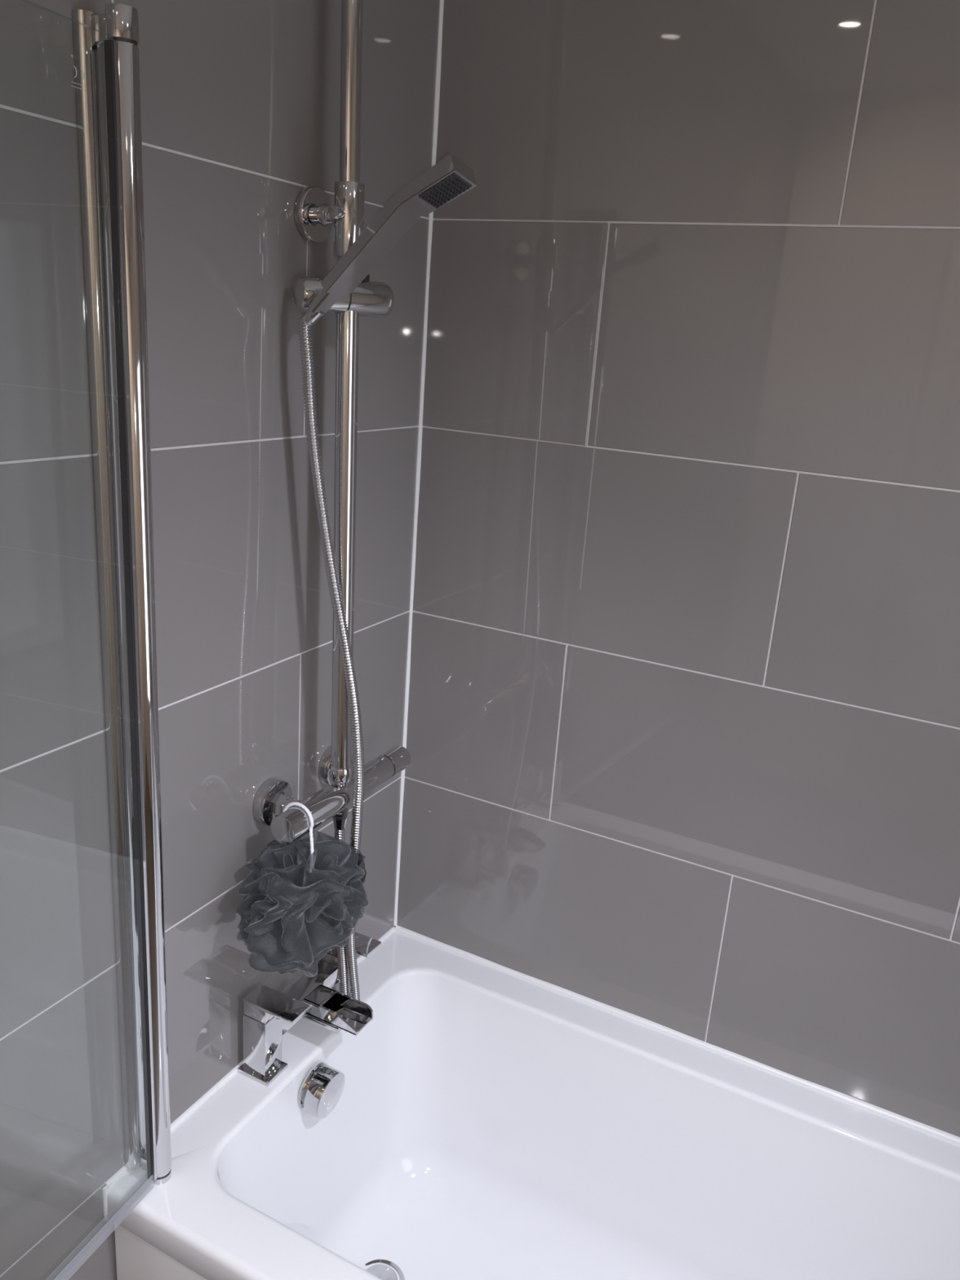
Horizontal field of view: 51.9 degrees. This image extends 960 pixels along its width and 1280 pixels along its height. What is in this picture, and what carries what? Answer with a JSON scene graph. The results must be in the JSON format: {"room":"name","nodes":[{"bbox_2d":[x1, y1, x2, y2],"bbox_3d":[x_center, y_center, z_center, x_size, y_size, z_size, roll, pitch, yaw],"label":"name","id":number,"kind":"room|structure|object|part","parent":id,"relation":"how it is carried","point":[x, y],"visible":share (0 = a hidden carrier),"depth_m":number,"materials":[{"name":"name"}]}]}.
{"room":"bathroom","nodes":[
{"label":"bathroom","id":0,"kind":"room"},
{"bbox_2d":[0,0,439,1279],"bbox_3d":[-0.722,0.160,0.595,0.102,2.455,2.650,13,19,25],"label":"wall","id":1,"kind":"structure","parent":0,"point":[240,100],"depth_m":1.15,"materials":[{"name":"tile"}]},
{"bbox_2d":[102,927,395,1221],"bbox_3d":[-0.318,0.632,1.534,0.010,0.056,0.678,13,19,25],"label":"sealant","id":2,"kind":"structure","parent":1,"relation":"attached to","point":[233,1072],"depth_m":1.37,"materials":[{"name":"white plastic"}]},
{"bbox_2d":[253,0,410,844],"bbox_3d":[-0.158,-0.472,1.237,0.102,1.503,0.310,13,19,25],"label":"shower column","id":3,"kind":"structure","parent":1,"relation":"attached to","point":[315,215],"depth_m":1.25,"materials":[{"name":"silver metal"}]},
{"bbox_2d":[235,801,368,977],"bbox_3d":[-0.241,0.339,1.341,0.176,0.233,0.191,6,17,6],"label":"sponge","id":4,"kind":"object","parent":3,"relation":"hanging from","point":[293,909],"visible":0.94,"depth_m":1.31,"materials":[{"name":"grey plastic"}]},
{"bbox_3d":[-0.244,0.263,1.336,0.065,0.087,0.017,17,21,35],"label":"cord","id":5,"kind":"part","parent":4,"relation":"part of","materials":[{"name":"white fabric"}]},
{"bbox_3d":[-0.228,0.236,1.370,0.041,0.041,0.146,13,19,25],"label":"flow handle","id":6,"kind":"part","parent":3,"relation":"part of","materials":[{"name":"silver metal"}]},
{"bbox_3d":[-0.185,-0.522,1.211,0.034,0.027,0.027,13,19,25],"label":"bracket arm","id":7,"kind":"part","parent":3,"relation":"part of","materials":[{"name":"silver metal"}]},
{"bbox_2d":[298,307,364,1000],"bbox_3d":[-0.196,0.104,1.364,0.117,1.075,0.054,-10,22,-39],"label":"shower hose","id":8,"kind":"object","parent":3,"relation":"attached to","point":[346,956],"visible":0.7,"depth_m":1.32,"materials":[{"name":"silver metal"}]},
{"bbox_2d":[308,153,476,313],"bbox_3d":[-0.104,-0.454,1.122,0.199,0.172,0.048,13,19,25],"label":"shower","id":9,"kind":"object","parent":3,"relation":"attached to","point":[450,178],"visible":1,"depth_m":1.10,"materials":[{"name":"silver metal"}]},
{"bbox_3d":[-0.183,-0.405,1.173,0.036,0.035,0.026,13,19,25],"label":"handle","id":10,"kind":"part","parent":9,"relation":"part of","materials":[{"name":"silver metal"}]},
{"bbox_3d":[-0.038,-0.488,1.073,0.048,0.031,0.034,13,19,25],"label":"spray plate","id":11,"kind":"part","parent":9,"relation":"part of","materials":[{"name":"grey"}]},
{"bbox_3d":[-0.134,0.189,1.543,0.039,0.039,0.054,13,19,25],"label":"temperature handle","id":12,"kind":"part","parent":3,"relation":"part of","materials":[{"name":"silver metal"}]},
{"bbox_2d":[393,0,444,925],"bbox_3d":[-0.091,-0.380,1.539,0.010,1.897,0.010,13,19,25],"label":"sealant","id":13,"kind":"structure","parent":1,"relation":"attached to","point":[442,2],"depth_m":1.56,"materials":[{"name":"white plastic"}]},
{"bbox_2d":[394,0,959,1137],"bbox_3d":[0.742,0.059,1.263,1.881,2.455,0.102,13,19,25],"label":"wall","id":14,"kind":"structure","parent":0,"point":[682,732],"depth_m":1.38,"materials":[{"name":"tile"}]},
{"bbox_3d":[0.018,1.561,0.571,1.980,0.100,2.650,13,19,25],"label":"floor","id":15,"kind":"structure","parent":0,"visible":0},
{"bbox_2d":[106,930,959,1279],"bbox_3d":[0.417,1.039,1.248,1.698,0.550,0.678,13,19,25],"label":"bathtub","id":16,"kind":"object","parent":15,"relation":"on","point":[485,1122],"visible":0.99,"depth_m":1.55,"materials":[{"name":"white ceramic"}]},
{"bbox_2d":[20,0,171,1279],"bbox_3d":[-0.534,0.155,0.730,0.061,1.310,0.818,11,18,21],"label":"screen","id":17,"kind":"object","parent":16,"relation":"on","point":[107,77],"visible":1,"depth_m":1.02,"materials":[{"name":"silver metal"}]},
{"bbox_3d":[0.267,1.139,0.982,1.697,0.496,0.018,13,19,25],"label":"panel","id":18,"kind":"part","parent":16,"relation":"part of","materials":[{"name":"white plastic"}]},
{"bbox_2d":[237,932,381,1086],"bbox_3d":[-0.234,0.560,1.496,0.144,0.128,0.231,13,19,25],"label":"tap","id":19,"kind":"object","parent":16,"relation":"on","point":[269,1013],"visible":0.81,"depth_m":1.45,"materials":[{"name":"silver metal"}]},
{"bbox_3d":[-0.320,0.630,1.454,0.056,0.006,0.047,13,19,25],"label":"plate","id":20,"kind":"part","parent":19,"relation":"part of","materials":[{"name":"silver metal"}]},
{"bbox_3d":[-0.291,0.529,1.411,0.090,0.027,0.041,13,19,25],"label":"lever handle","id":21,"kind":"part","parent":19,"relation":"part of","materials":[{"name":"silver metal"}]},
{"bbox_3d":[-0.230,0.569,1.496,0.066,0.012,0.041,13,19,25],"label":"spout","id":22,"kind":"part","parent":19,"relation":"part of","materials":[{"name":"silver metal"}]},
{"bbox_3d":[-0.213,0.555,1.484,0.098,0.022,0.044,13,19,25],"label":"spout","id":23,"kind":"part","parent":19,"relation":"part of","materials":[{"name":"silver metal"}]},
{"bbox_3d":[-0.206,0.487,1.568,0.090,0.027,0.041,13,19,25],"label":"lever handle","id":24,"kind":"part","parent":19,"relation":"part of","materials":[{"name":"silver metal"}]},
{"bbox_3d":[-0.238,0.678,1.487,0.042,0.074,0.073,13,19,25],"label":"overflow knob","id":25,"kind":"part","parent":16,"relation":"part of","materials":[{"name":"silver metal"}]},
{"bbox_2d":[395,924,959,1145],"bbox_3d":[0.595,0.698,1.457,1.696,0.014,0.013,13,19,25],"label":"sealant","id":26,"kind":"structure","parent":16,"relation":"attached to","point":[945,1135],"depth_m":1.57,"materials":[{"name":"white plastic"}]}
]}

